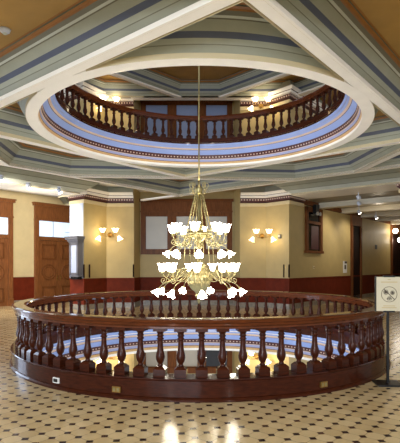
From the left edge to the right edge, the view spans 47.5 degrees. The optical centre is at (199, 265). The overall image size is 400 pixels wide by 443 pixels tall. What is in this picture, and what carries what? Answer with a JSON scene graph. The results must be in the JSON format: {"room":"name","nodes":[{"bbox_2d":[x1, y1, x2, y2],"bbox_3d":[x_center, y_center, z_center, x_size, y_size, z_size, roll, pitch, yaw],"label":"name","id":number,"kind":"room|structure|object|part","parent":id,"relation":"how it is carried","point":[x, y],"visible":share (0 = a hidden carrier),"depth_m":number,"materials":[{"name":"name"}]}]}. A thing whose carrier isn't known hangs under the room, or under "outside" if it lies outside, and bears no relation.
{"room":"courthouse rotunda","nodes":[
{"label":"courthouse rotunda","id":0,"kind":"room"},
{"bbox_2d":[0,190,69,301],"bbox_3d":[-7.305,-0.765,19.798,0.195,4.830,10.500,0,0,40],"label":"wall","id":1,"kind":"structure","parent":0,"point":[23,209],"depth_m":19.43,"materials":[{"name":"paint"}]},
{"bbox_2d":[0,197,16,305],"bbox_3d":[-8.550,-0.562,18.032,0.220,4.425,2.600,0,0,39],"label":"door","id":2,"kind":"structure","parent":1,"relation":"in","point":[6,204],"depth_m":18.79,"materials":[{"name":"brown wood"}]},
{"bbox_2d":[32,202,69,297],"bbox_3d":[-6.385,-0.562,20.660,0.220,4.425,2.600,0,0,40],"label":"door","id":3,"kind":"structure","parent":1,"relation":"in","point":[51,221],"depth_m":20.38,"materials":[{"name":"brown wood"}]},
{"bbox_2d":[0,183,148,196],"bbox_3d":[-5.813,-3.138,17.596,5.000,0.025,13.000,0,0,40],"label":"ceiling","id":4,"kind":"structure","parent":0,"point":[101,184],"depth_m":18.83,"materials":[{"name":"white paint"}]},
{"bbox_2d":[59,81,139,132],"bbox_3d":[-6.426,-5.300,18.838,7.890,4.200,3.111,0,0,18],"label":"wall","id":5,"kind":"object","parent":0,"point":[123,101],"visible":0.21,"depth_m":17.92,"materials":[{"name":"yellow paint"}]},
{"bbox_3d":[-6.532,-6.600,18.795,7.947,0.820,2.229,0,0,25],"label":"cornice","id":6,"kind":"part","parent":5,"relation":"part of","materials":[{"name":"paint"}]},
{"bbox_2d":[100,97,119,110],"bbox_3d":[-3.482,-6.248,17.769,1.110,0.516,0.622,0,0,0],"label":"wall sconce","id":7,"kind":"object","parent":5,"relation":"attached to","point":[116,99],"visible":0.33,"depth_m":17.53,"materials":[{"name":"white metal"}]},
{"bbox_2d":[93,354,137,371],"bbox_3d":[-6.426,4.090,18.838,7.890,4.820,3.111,0,0,18],"label":"wall pier","id":8,"kind":"object","parent":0,"point":[130,359],"depth_m":18.10,"materials":[{"name":"yellow paint"}]},
{"bbox_2d":[140,100,233,373],"bbox_3d":[-0.549,-0.450,19.253,4.367,13.900,0.195,0,0,0],"label":"wall","id":9,"kind":"structure","parent":0,"point":[150,274],"depth_m":19.20,"materials":[{"name":"yellow paint"}]},
{"bbox_2d":[139,199,232,253],"bbox_3d":[-0.570,-1.650,19.120,3.940,2.320,0.160,0,0,0],"label":"window","id":10,"kind":"structure","parent":9,"relation":"in","point":[156,238],"depth_m":19.10,"materials":[{"name":"brown wood"}]},
{"bbox_3d":[-1.825,-1.400,19.160,0.950,1.420,0.040,0,0,0],"label":"sash","id":11,"kind":"part","parent":10,"relation":"part of","materials":[{"name":"brown wood"}]},
{"bbox_3d":[-1.825,-1.400,19.180,0.950,1.420,0.020,0,0,0],"label":"pane","id":12,"kind":"part","parent":10,"relation":"part of","materials":[{"name":"grey glass"}]},
{"bbox_3d":[-0.549,-1.400,19.160,0.928,1.420,0.040,0,0,0],"label":"sash","id":13,"kind":"part","parent":10,"relation":"part of","materials":[{"name":"brown wood"}]},
{"bbox_3d":[-0.549,-1.400,19.180,0.928,1.420,0.020,0,0,0],"label":"pane","id":14,"kind":"part","parent":10,"relation":"part of","materials":[{"name":"grey glass"}]},
{"bbox_3d":[0.696,-1.400,19.180,0.928,1.420,0.020,0,0,0],"label":"pane","id":15,"kind":"part","parent":10,"relation":"part of","materials":[{"name":"grey glass"}]},
{"bbox_3d":[0.696,-1.400,19.160,0.928,1.420,0.040,0,0,0],"label":"sash","id":16,"kind":"part","parent":10,"relation":"part of","materials":[{"name":"brown wood"}]},
{"bbox_2d":[140,100,232,138],"bbox_3d":[-0.570,-5.780,19.120,3.940,2.760,0.160,0,0,0],"label":"window","id":17,"kind":"structure","parent":9,"relation":"in","point":[173,107],"depth_m":19.17,"materials":[{"name":"brown wood"}]},
{"bbox_3d":[-1.825,-5.750,19.160,0.950,2.100,0.040,0,0,0],"label":"sash","id":18,"kind":"part","parent":17,"relation":"part of","materials":[{"name":"brown wood"}]},
{"bbox_3d":[-1.825,-5.750,19.180,0.950,2.100,0.020,0,0,0],"label":"pane","id":19,"kind":"part","parent":17,"relation":"part of","materials":[{"name":"blue glass"}]},
{"bbox_3d":[-0.549,-5.750,19.160,0.928,2.100,0.040,0,0,0],"label":"sash","id":20,"kind":"part","parent":17,"relation":"part of","materials":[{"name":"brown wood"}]},
{"bbox_3d":[-0.549,-5.750,19.180,0.928,2.100,0.020,0,0,0],"label":"pane","id":21,"kind":"part","parent":17,"relation":"part of","materials":[{"name":"blue glass"}]},
{"bbox_3d":[0.696,-5.750,19.180,0.928,2.100,0.020,0,0,0],"label":"pane","id":22,"kind":"part","parent":17,"relation":"part of","materials":[{"name":"blue glass"}]},
{"bbox_3d":[0.696,-5.750,19.160,0.928,2.100,0.040,0,0,0],"label":"sash","id":23,"kind":"part","parent":17,"relation":"part of","materials":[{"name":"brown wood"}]},
{"bbox_2d":[143,350,231,372],"bbox_3d":[-0.570,3.270,19.120,3.940,2.460,0.160,0,0,0],"label":"window","id":24,"kind":"structure","parent":9,"relation":"in","point":[170,361],"depth_m":19.17,"materials":[{"name":"brown wood"}]},
{"bbox_3d":[-1.825,3.500,19.180,0.950,1.520,0.020,0,0,0],"label":"pane","id":25,"kind":"part","parent":24,"relation":"part of","materials":[{"name":"white glass"}]},
{"bbox_3d":[-0.549,3.500,19.180,0.928,1.520,0.020,0,0,0],"label":"pane","id":26,"kind":"part","parent":24,"relation":"part of","materials":[{"name":"white glass"}]},
{"bbox_3d":[0.696,3.500,19.180,0.928,1.520,0.020,0,0,0],"label":"pane","id":27,"kind":"part","parent":24,"relation":"part of","materials":[{"name":"black glass"}]},
{"bbox_3d":[-0.549,1.550,19.190,4.367,0.200,0.040,0,0,0],"label":"baseboard","id":28,"kind":"part","parent":9,"relation":"part of","materials":[{"name":"stone"}]},
{"bbox_2d":[0,0,399,204],"bbox_3d":[6.451,-2.880,20.733,35.098,0.520,42.534,0,0,0],"label":"ceiling","id":29,"kind":"structure","parent":0,"point":[357,42],"depth_m":6.08,"materials":[{"name":"grey paint"}]},
{"bbox_2d":[0,26,10,34],"bbox_3d":[-2.586,-3.107,6.034,0.150,0.066,0.150,0,0,0],"label":"smoke detector","id":30,"kind":"object","parent":29,"relation":"attached to","point":[4,30],"visible":1,"depth_m":6.00,"materials":[{"name":"white paint"}]},
{"bbox_2d":[0,181,86,196],"bbox_3d":[-8.591,-2.915,12.403,1.250,0.530,12.400,0,0,40],"label":"beam","id":31,"kind":"structure","parent":29,"relation":"attached to","point":[2,185],"depth_m":15.97,"materials":[{"name":"white paint"}]},
{"bbox_2d":[26,182,31,189],"bbox_3d":[-5.450,-2.540,14.480,0.192,0.219,0.158,0,0,0],"label":"spotlight","id":32,"kind":"object","parent":31,"relation":"attached to","point":[28,186],"visible":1,"depth_m":14.43,"materials":[{"name":"white paint"}]},
{"bbox_2d":[25,58,374,167],"bbox_3d":[0.000,-2.885,8.950,6.412,0.530,6.412,0,0,0],"label":"trim","id":33,"kind":"structure","parent":29,"relation":"attached to","point":[46,116],"depth_m":10.02,"materials":[{"name":"white paint"}]},
{"bbox_2d":[291,182,399,198],"bbox_3d":[8.200,-2.900,13.725,11.420,0.560,1.400,0,0,40],"label":"beam","id":34,"kind":"structure","parent":29,"relation":"attached to","point":[389,187],"depth_m":16.00,"materials":[{"name":"white paint"}]},
{"bbox_2d":[0,296,399,442],"bbox_3d":[0.000,1.650,14.000,48.000,0.001,56.000,0,0,0],"label":"floor","id":35,"kind":"structure","parent":0,"point":[30,412],"depth_m":5.09,"materials":[{"name":"tile"}]},
{"bbox_2d":[68,185,140,309],"bbox_3d":[-3.558,-0.765,17.879,3.315,4.830,1.328,0,0,-38],"label":"wall pier","id":36,"kind":"object","parent":35,"relation":"on","point":[109,265],"visible":0.88,"depth_m":18.00,"materials":[{"name":"yellow paint"}]},
{"bbox_2d":[64,236,84,279],"bbox_3d":[-4.681,-0.300,16.991,0.800,1.600,0.365,0,0,40],"label":"display case","id":37,"kind":"object","parent":36,"relation":"attached to","point":[75,242],"visible":1,"depth_m":16.91,"materials":[{"name":"black metal"}]},
{"bbox_3d":[-4.700,-0.260,16.967,0.340,1.020,0.020,0,0,40],"label":"glass","id":38,"kind":"part","parent":37,"relation":"part of","materials":[{"name":"white glass"}]},
{"bbox_3d":[-4.682,-0.985,16.989,0.800,0.230,0.360,0,0,40],"label":"cornice","id":39,"kind":"part","parent":37,"relation":"part of","materials":[{"name":"white wood"}]},
{"bbox_3d":[-3.840,-2.770,17.649,2.588,0.820,1.318,0,0,-38],"label":"cornice","id":40,"kind":"part","parent":36,"relation":"part of","materials":[{"name":"paint"}]},
{"bbox_3d":[-3.517,1.550,17.999,3.021,0.200,0.907,0,0,-34],"label":"baseboard","id":41,"kind":"part","parent":36,"relation":"part of","materials":[{"name":"stone"}]},
{"bbox_2d":[96,228,122,241],"bbox_3d":[-3.521,-1.202,17.769,1.110,0.516,0.622,0,0,0],"label":"wall sconce","id":42,"kind":"object","parent":36,"relation":"attached to","point":[102,230],"visible":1,"depth_m":17.57,"materials":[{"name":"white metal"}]},
{"bbox_2d":[9,290,390,402],"bbox_3d":[0.000,1.150,8.950,6.919,1.000,6.919,0,0,30],"label":"balustrade","id":43,"kind":"object","parent":35,"relation":"on","point":[28,361],"visible":0.95,"depth_m":5.96,"materials":[{"name":"brown wood"}]},
{"bbox_2d":[53,377,59,383],"bbox_3d":[-1.929,1.530,6.093,0.115,0.072,0.026,0,0,34],"label":"outlet","id":44,"kind":"object","parent":43,"relation":"attached to","point":[55,379],"visible":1,"depth_m":6.08,"materials":[{"name":"plastic"}]},
{"bbox_2d":[112,386,120,392],"bbox_3d":[-1.041,1.536,5.664,0.115,0.072,0.026,0,0,18],"label":"outlet","id":45,"kind":"object","parent":43,"relation":"attached to","point":[117,389],"visible":1,"depth_m":5.66,"materials":[{"name":"gold metal"}]},
{"bbox_3d":[0.000,0.713,8.950,6.870,0.125,6.870,0,0,0],"label":"handrail","id":46,"kind":"part","parent":43,"relation":"part of","materials":[{"name":"brown wood"}]},
{"bbox_2d":[320,381,327,387],"bbox_3d":[1.607,1.534,5.901,0.115,0.072,0.026,0,0,-28],"label":"outlet","id":47,"kind":"object","parent":43,"relation":"attached to","point":[323,383],"visible":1,"depth_m":5.90,"materials":[{"name":"gold metal"}]},
{"bbox_2d":[42,329,358,361],"bbox_3d":[0.000,1.930,8.950,6.412,0.600,6.412,0,0,0],"label":"trim","id":48,"kind":"structure","parent":35,"relation":"attached to","point":[150,342],"depth_m":11.55,"materials":[{"name":"blue paint"}]},
{"bbox_2d":[233,185,305,308],"bbox_3d":[2.629,-0.765,18.116,3.201,4.830,1.588,0,0,28],"label":"wall pier","id":49,"kind":"object","parent":35,"relation":"on","point":[265,265],"visible":0.86,"depth_m":17.97,"materials":[{"name":"yellow paint"}]},
{"bbox_2d":[249,229,275,241],"bbox_3d":[2.425,-1.163,17.769,1.110,0.516,0.622,0,0,0],"label":"wall sconce","id":50,"kind":"object","parent":49,"relation":"attached to","point":[256,231],"visible":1,"depth_m":17.57,"materials":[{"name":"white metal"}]},
{"bbox_3d":[2.577,1.550,18.167,2.920,0.200,1.134,0,0,21],"label":"baseboard","id":51,"kind":"part","parent":49,"relation":"part of","materials":[{"name":"stone"}]},
{"bbox_3d":[2.981,-2.770,17.527,2.779,0.820,1.449,0,0,0],"label":"cornice","id":52,"kind":"part","parent":49,"relation":"part of","materials":[{"name":"paint"}]},
{"bbox_2d":[372,276,399,386],"bbox_3d":[2.625,0.892,6.350,0.377,1.516,0.300,0,0,4],"label":"sign stand","id":53,"kind":"object","parent":35,"relation":"on","point":[387,288],"visible":1,"depth_m":6.31,"materials":[{"name":"black metal"}]},
{"bbox_3d":[2.623,0.388,6.320,0.377,0.509,0.030,0,0,4],"label":"sign frame","id":54,"kind":"part","parent":53,"relation":"part of","materials":[{"name":"beige paper"}]},
{"bbox_2d":[61,105,338,142],"bbox_3d":[1.000,-3.165,16.250,24.000,0.001,27.500,0,0,0],"label":"floor","id":55,"kind":"structure","parent":0,"point":[61,105],"depth_m":10.55,"materials":[{"name":"wood"}]},
{"bbox_2d":[55,84,344,142],"bbox_3d":[0.000,-3.501,8.950,5.985,0.743,5.985,0,0,-17],"label":"balustrade","id":56,"kind":"object","parent":55,"relation":"on","point":[326,89],"visible":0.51,"depth_m":10.99,"materials":[{"name":"brown wood"}]},
{"bbox_3d":[0.000,-3.821,8.950,5.942,0.104,5.943,0,0,0],"label":"handrail","id":57,"kind":"part","parent":56,"relation":"part of","materials":[{"name":"brown wood"}]},
{"bbox_2d":[75,66,337,103],"bbox_3d":[0.000,-6.825,15.500,22.000,0.550,17.000,0,0,0],"label":"ceiling","id":58,"kind":"structure","parent":0,"point":[173,82],"depth_m":17.18,"materials":[{"name":"grey paint"}]},
{"bbox_2d":[151,66,245,302],"bbox_3d":[-0.048,-3.172,8.943,1.845,7.845,1.873,0,0,-14],"label":"chandelier","id":59,"kind":"object","parent":58,"relation":"hanging from","point":[198,279],"visible":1,"depth_m":8.84,"materials":[{"name":"gold metal"}]},
{"bbox_3d":[-0.738,0.028,8.862,0.194,0.165,0.198,0,0,-7],"label":"lamp shade","id":60,"kind":"part","parent":59,"relation":"part of","materials":[{"name":"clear glass"}]},
{"bbox_3d":[-0.549,-0.733,9.024,0.209,0.165,0.213,0,0,8],"label":"lamp shade","id":61,"kind":"part","parent":59,"relation":"part of","materials":[{"name":"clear glass"}]},
{"bbox_3d":[-0.514,0.028,8.421,0.198,0.165,0.194,0,0,43],"label":"lamp shade","id":62,"kind":"part","parent":59,"relation":"part of","materials":[{"name":"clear glass"}]},
{"bbox_3d":[-0.525,0.263,8.824,0.611,0.412,0.058,0,0,-14],"label":"electric arm","id":63,"kind":"part","parent":59,"relation":"part of","materials":[{"name":"gold metal"}]},
{"bbox_3d":[-0.515,0.200,8.889,0.527,0.272,0.082,0,0,-7],"label":"gas arm","id":64,"kind":"part","parent":59,"relation":"part of","materials":[{"name":"gold metal"}]},
{"bbox_3d":[-0.447,-0.733,8.629,0.209,0.165,0.213,0,0,-37],"label":"lamp shade","id":65,"kind":"part","parent":59,"relation":"part of","materials":[{"name":"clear glass"}]},
{"bbox_3d":[-0.389,-0.515,9.002,0.398,0.282,0.082,0,0,8],"label":"gas arm","id":66,"kind":"part","parent":59,"relation":"part of","materials":[{"name":"gold metal"}]},
{"bbox_3d":[-0.360,0.200,8.585,0.082,0.272,0.527,0,0,43],"label":"gas arm","id":67,"kind":"part","parent":59,"relation":"part of","materials":[{"name":"gold metal"}]},
{"bbox_3d":[-0.326,0.263,8.529,0.058,0.412,0.611,0,0,36],"label":"electric arm","id":68,"kind":"part","parent":59,"relation":"part of","materials":[{"name":"gold metal"}]},
{"bbox_3d":[-0.341,-0.733,9.377,0.213,0.165,0.209,0,0,-37],"label":"lamp shade","id":69,"kind":"part","parent":59,"relation":"part of","materials":[{"name":"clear glass"}]},
{"bbox_3d":[-0.318,-0.515,8.726,0.398,0.282,0.082,0,0,-37],"label":"gas arm","id":70,"kind":"part","parent":59,"relation":"part of","materials":[{"name":"gold metal"}]},
{"bbox_3d":[-0.196,-0.702,8.914,0.255,1.465,0.039,0,0,-11],"label":"suspension rod","id":71,"kind":"part","parent":59,"relation":"part of","materials":[{"name":"gold metal"}]},
{"bbox_3d":[-0.141,-0.702,9.086,0.039,1.465,0.251,0,0,-41],"label":"suspension rod","id":72,"kind":"part","parent":59,"relation":"part of","materials":[{"name":"gold metal"}]},
{"bbox_3d":[-0.094,-0.733,8.421,0.213,0.165,0.209,0,0,8],"label":"lamp shade","id":73,"kind":"part","parent":59,"relation":"part of","materials":[{"name":"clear glass"}]},
{"bbox_3d":[-0.072,-0.515,8.581,0.082,0.282,0.398,0,0,8],"label":"gas arm","id":74,"kind":"part","parent":59,"relation":"part of","materials":[{"name":"gold metal"}]},
{"bbox_3d":[-0.078,-0.702,8.777,0.038,1.465,0.248,0,0,19],"label":"suspension rod","id":75,"kind":"part","parent":59,"relation":"part of","materials":[{"name":"gold metal"}]},
{"bbox_3d":[-0.058,0.028,8.227,0.198,0.165,0.194,0,0,3],"label":"lamp shade","id":76,"kind":"part","parent":59,"relation":"part of","materials":[{"name":"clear glass"}]},
{"bbox_2d":[185,222,211,248],"bbox_3d":[-0.020,-0.600,8.950,0.560,0.540,0.560,0,0,0],"label":"chandelier","id":77,"kind":"object","parent":59,"relation":"on","point":[201,235],"depth_m":8.86,"materials":[{"name":"gold metal"}]},
{"bbox_3d":[-0.020,-3.210,8.950,0.060,7.720,0.057,0,0,0],"label":"rod","id":78,"kind":"part","parent":59,"relation":"part of","materials":[{"name":"gold metal"}]},
{"bbox_3d":[-0.020,0.340,8.950,0.660,0.820,0.660,0,0,0],"label":"lamp shade","id":79,"kind":"part","parent":59,"relation":"part of","materials":[{"name":"gold metal"}]},
{"bbox_3d":[-0.020,-1.540,8.950,0.353,0.260,0.352,0,0,22],"label":"crown","id":80,"kind":"part","parent":59,"relation":"part of","materials":[{"name":"gold metal"}]},
{"bbox_3d":[0.038,-0.702,9.124,0.039,1.464,0.249,0,0,19],"label":"suspension rod","id":81,"kind":"part","parent":59,"relation":"part of","materials":[{"name":"gold metal"}]},
{"bbox_3d":[0.098,-0.702,8.815,0.178,1.465,0.194,0,0,0],"label":"suspension rod","id":82,"kind":"part","parent":59,"relation":"part of","materials":[{"name":"gold metal"}]},
{"bbox_3d":[0.157,-0.702,8.985,0.255,1.464,0.038,0,0,-11],"label":"suspension rod","id":83,"kind":"part","parent":59,"relation":"part of","materials":[{"name":"gold metal"}]},
{"bbox_3d":[0.204,-0.515,8.652,0.082,0.282,0.398,0,0,-37],"label":"gas arm","id":84,"kind":"part","parent":59,"relation":"part of","materials":[{"name":"gold metal"}]},
{"bbox_3d":[0.278,-0.515,9.174,0.398,0.282,0.082,0,0,-37],"label":"gas arm","id":85,"kind":"part","parent":59,"relation":"part of","materials":[{"name":"gold metal"}]},
{"bbox_3d":[0.280,0.200,8.552,0.082,0.272,0.527,0,0,-37],"label":"gas arm","id":86,"kind":"part","parent":59,"relation":"part of","materials":[{"name":"gold metal"}]},
{"bbox_3d":[0.301,-0.733,8.524,0.213,0.165,0.209,0,0,-37],"label":"lamp shade","id":87,"kind":"part","parent":59,"relation":"part of","materials":[{"name":"white glass"}]},
{"bbox_3d":[0.342,0.263,8.575,0.058,0.412,0.611,0,0,-44],"label":"electric arm","id":88,"kind":"part","parent":59,"relation":"part of","materials":[{"name":"gold metal"}]},
{"bbox_3d":[0.349,-0.515,8.898,0.398,0.282,0.082,0,0,8],"label":"gas arm","id":89,"kind":"part","parent":59,"relation":"part of","materials":[{"name":"gold metal"}]},
{"bbox_3d":[0.424,0.200,9.176,0.527,0.272,0.082,0,0,-27],"label":"gas arm","id":90,"kind":"part","parent":59,"relation":"part of","materials":[{"name":"gold metal"}]},
{"bbox_3d":[0.416,0.028,8.372,0.198,0.165,0.194,0,0,-37],"label":"lamp shade","id":91,"kind":"part","parent":59,"relation":"part of","materials":[{"name":"white glass"}]},
{"bbox_3d":[0.466,0.200,8.838,0.527,0.272,0.082,0,0,13],"label":"gas arm","id":92,"kind":"part","parent":59,"relation":"part of","materials":[{"name":"gold metal"}]},
{"bbox_3d":[0.509,-0.733,8.876,0.209,0.165,0.213,0,0,8],"label":"lamp shade","id":93,"kind":"part","parent":59,"relation":"part of","materials":[{"name":"white glass"}]},
{"bbox_3d":[0.625,0.028,9.279,0.194,0.165,0.198,0,0,-27],"label":"lamp shade","id":94,"kind":"part","parent":59,"relation":"part of","materials":[{"name":"white glass"}]},
{"bbox_3d":[0.685,0.028,8.787,0.194,0.165,0.198,0,0,13],"label":"lamp shade","id":95,"kind":"part","parent":59,"relation":"part of","materials":[{"name":"white glass"}]},
{"bbox_2d":[234,351,307,372],"bbox_3d":[4.480,4.090,20.526,3.073,4.820,7.928,0,0,40],"label":"wall pier","id":96,"kind":"object","parent":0,"point":[288,361],"visible":0.01,"depth_m":18.10,"materials":[{"name":"yellow paint"}]},
{"bbox_2d":[246,352,270,364],"bbox_3d":[2.230,3.571,17.769,1.110,0.516,0.622,0,0,0],"label":"wall sconce","id":97,"kind":"object","parent":96,"relation":"attached to","point":[250,353],"visible":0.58,"depth_m":17.58,"materials":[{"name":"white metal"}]},
{"bbox_2d":[234,79,327,136],"bbox_3d":[4.480,-5.300,20.526,3.073,4.200,7.928,0,0,40],"label":"wall pier","id":98,"kind":"object","parent":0,"point":[287,91],"visible":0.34,"depth_m":17.96,"materials":[{"name":"yellow paint"}]},
{"bbox_2d":[247,97,272,111],"bbox_3d":[2.386,-6.248,17.769,1.110,0.516,0.622,0,0,0],"label":"wall sconce","id":99,"kind":"object","parent":98,"relation":"attached to","point":[255,99],"visible":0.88,"depth_m":17.58,"materials":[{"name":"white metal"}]},
{"bbox_3d":[5.320,-6.600,19.611,8.179,0.820,2.203,0,0,-37],"label":"cornice","id":100,"kind":"part","parent":98,"relation":"part of","materials":[{"name":"paint"}]},
{"bbox_2d":[303,200,399,306],"bbox_3d":[11.691,-0.575,27.495,0.270,4.450,24.000,0,0,40],"label":"wall","id":101,"kind":"structure","parent":0,"point":[328,277],"depth_m":21.29,"materials":[{"name":"yellow paint"}]},
{"bbox_2d":[304,206,323,253],"bbox_3d":[4.764,-1.475,18.974,0.140,1.887,1.607,0,0,39],"label":"window","id":102,"kind":"structure","parent":101,"relation":"in","point":[313,222],"depth_m":18.96,"materials":[{"name":"brown wood"}]},
{"bbox_3d":[4.729,-1.480,19.003,0.020,1.677,1.207,0,0,40],"label":"pane","id":103,"kind":"part","parent":102,"relation":"part of","materials":[{"name":"brown glass"}]},
{"bbox_2d":[311,226,318,249],"bbox_3d":[4.817,-1.180,19.086,0.020,0.977,0.678,0,0,40],"label":"blind","id":104,"kind":"object","parent":102,"relation":"attached to","point":[314,229],"depth_m":19.09,"materials":[{"name":"brown fabric"}]},
{"bbox_2d":[313,205,321,215],"bbox_3d":[4.865,-2.299,18.884,0.210,0.455,0.435,0,0,40],"label":"emergency light","id":105,"kind":"object","parent":101,"relation":"attached to","point":[315,207],"visible":1,"depth_m":18.76,"materials":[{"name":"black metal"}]},
{"bbox_3d":[11.716,1.550,27.486,0.040,0.200,23.980,0,0,40],"label":"baseboard","id":106,"kind":"part","parent":101,"relation":"part of","materials":[{"name":"stone"}]},
{"bbox_2d":[343,261,346,272],"bbox_3d":[6.899,0.048,21.633,0.028,0.560,0.420,0,0,39],"label":"notice","id":107,"kind":"object","parent":101,"relation":"attached to","point":[344,262],"visible":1,"depth_m":21.60,"materials":[{"name":"paper"}]},
{"bbox_3d":[11.748,-2.560,27.447,0.120,0.180,24.000,0,0,40],"label":"cornice","id":108,"kind":"part","parent":101,"relation":"part of","materials":[{"name":"beige paint"}]},
{"bbox_2d":[350,215,361,296],"bbox_3d":[7.790,-0.469,22.661,0.100,4.239,1.343,0,0,39],"label":"door","id":109,"kind":"structure","parent":101,"relation":"in","point":[355,221],"depth_m":22.62,"materials":[{"name":"brown wood"}]},
{"bbox_2d":[390,224,399,276],"bbox_3d":[12.013,-0.457,27.784,0.100,4.214,2.120,0,0,40],"label":"door","id":110,"kind":"structure","parent":101,"relation":"in","point":[394,244],"depth_m":27.51,"materials":[{"name":"brown wood"}]},
{"bbox_2d":[305,190,399,224],"bbox_3d":[14.379,-2.570,25.214,7.100,0.240,24.100,0,0,40],"label":"ceiling","id":111,"kind":"structure","parent":0,"point":[386,205],"depth_m":18.84,"materials":[{"name":"white paint"}]},
{"bbox_2d":[396,181,399,317],"bbox_3d":[16.298,-0.765,21.755,6.797,4.830,24.330,0,0,39],"label":"wall","id":112,"kind":"structure","parent":0,"point":[397,185],"depth_m":14.53,"materials":[{"name":"yellow paint"}]}
]}

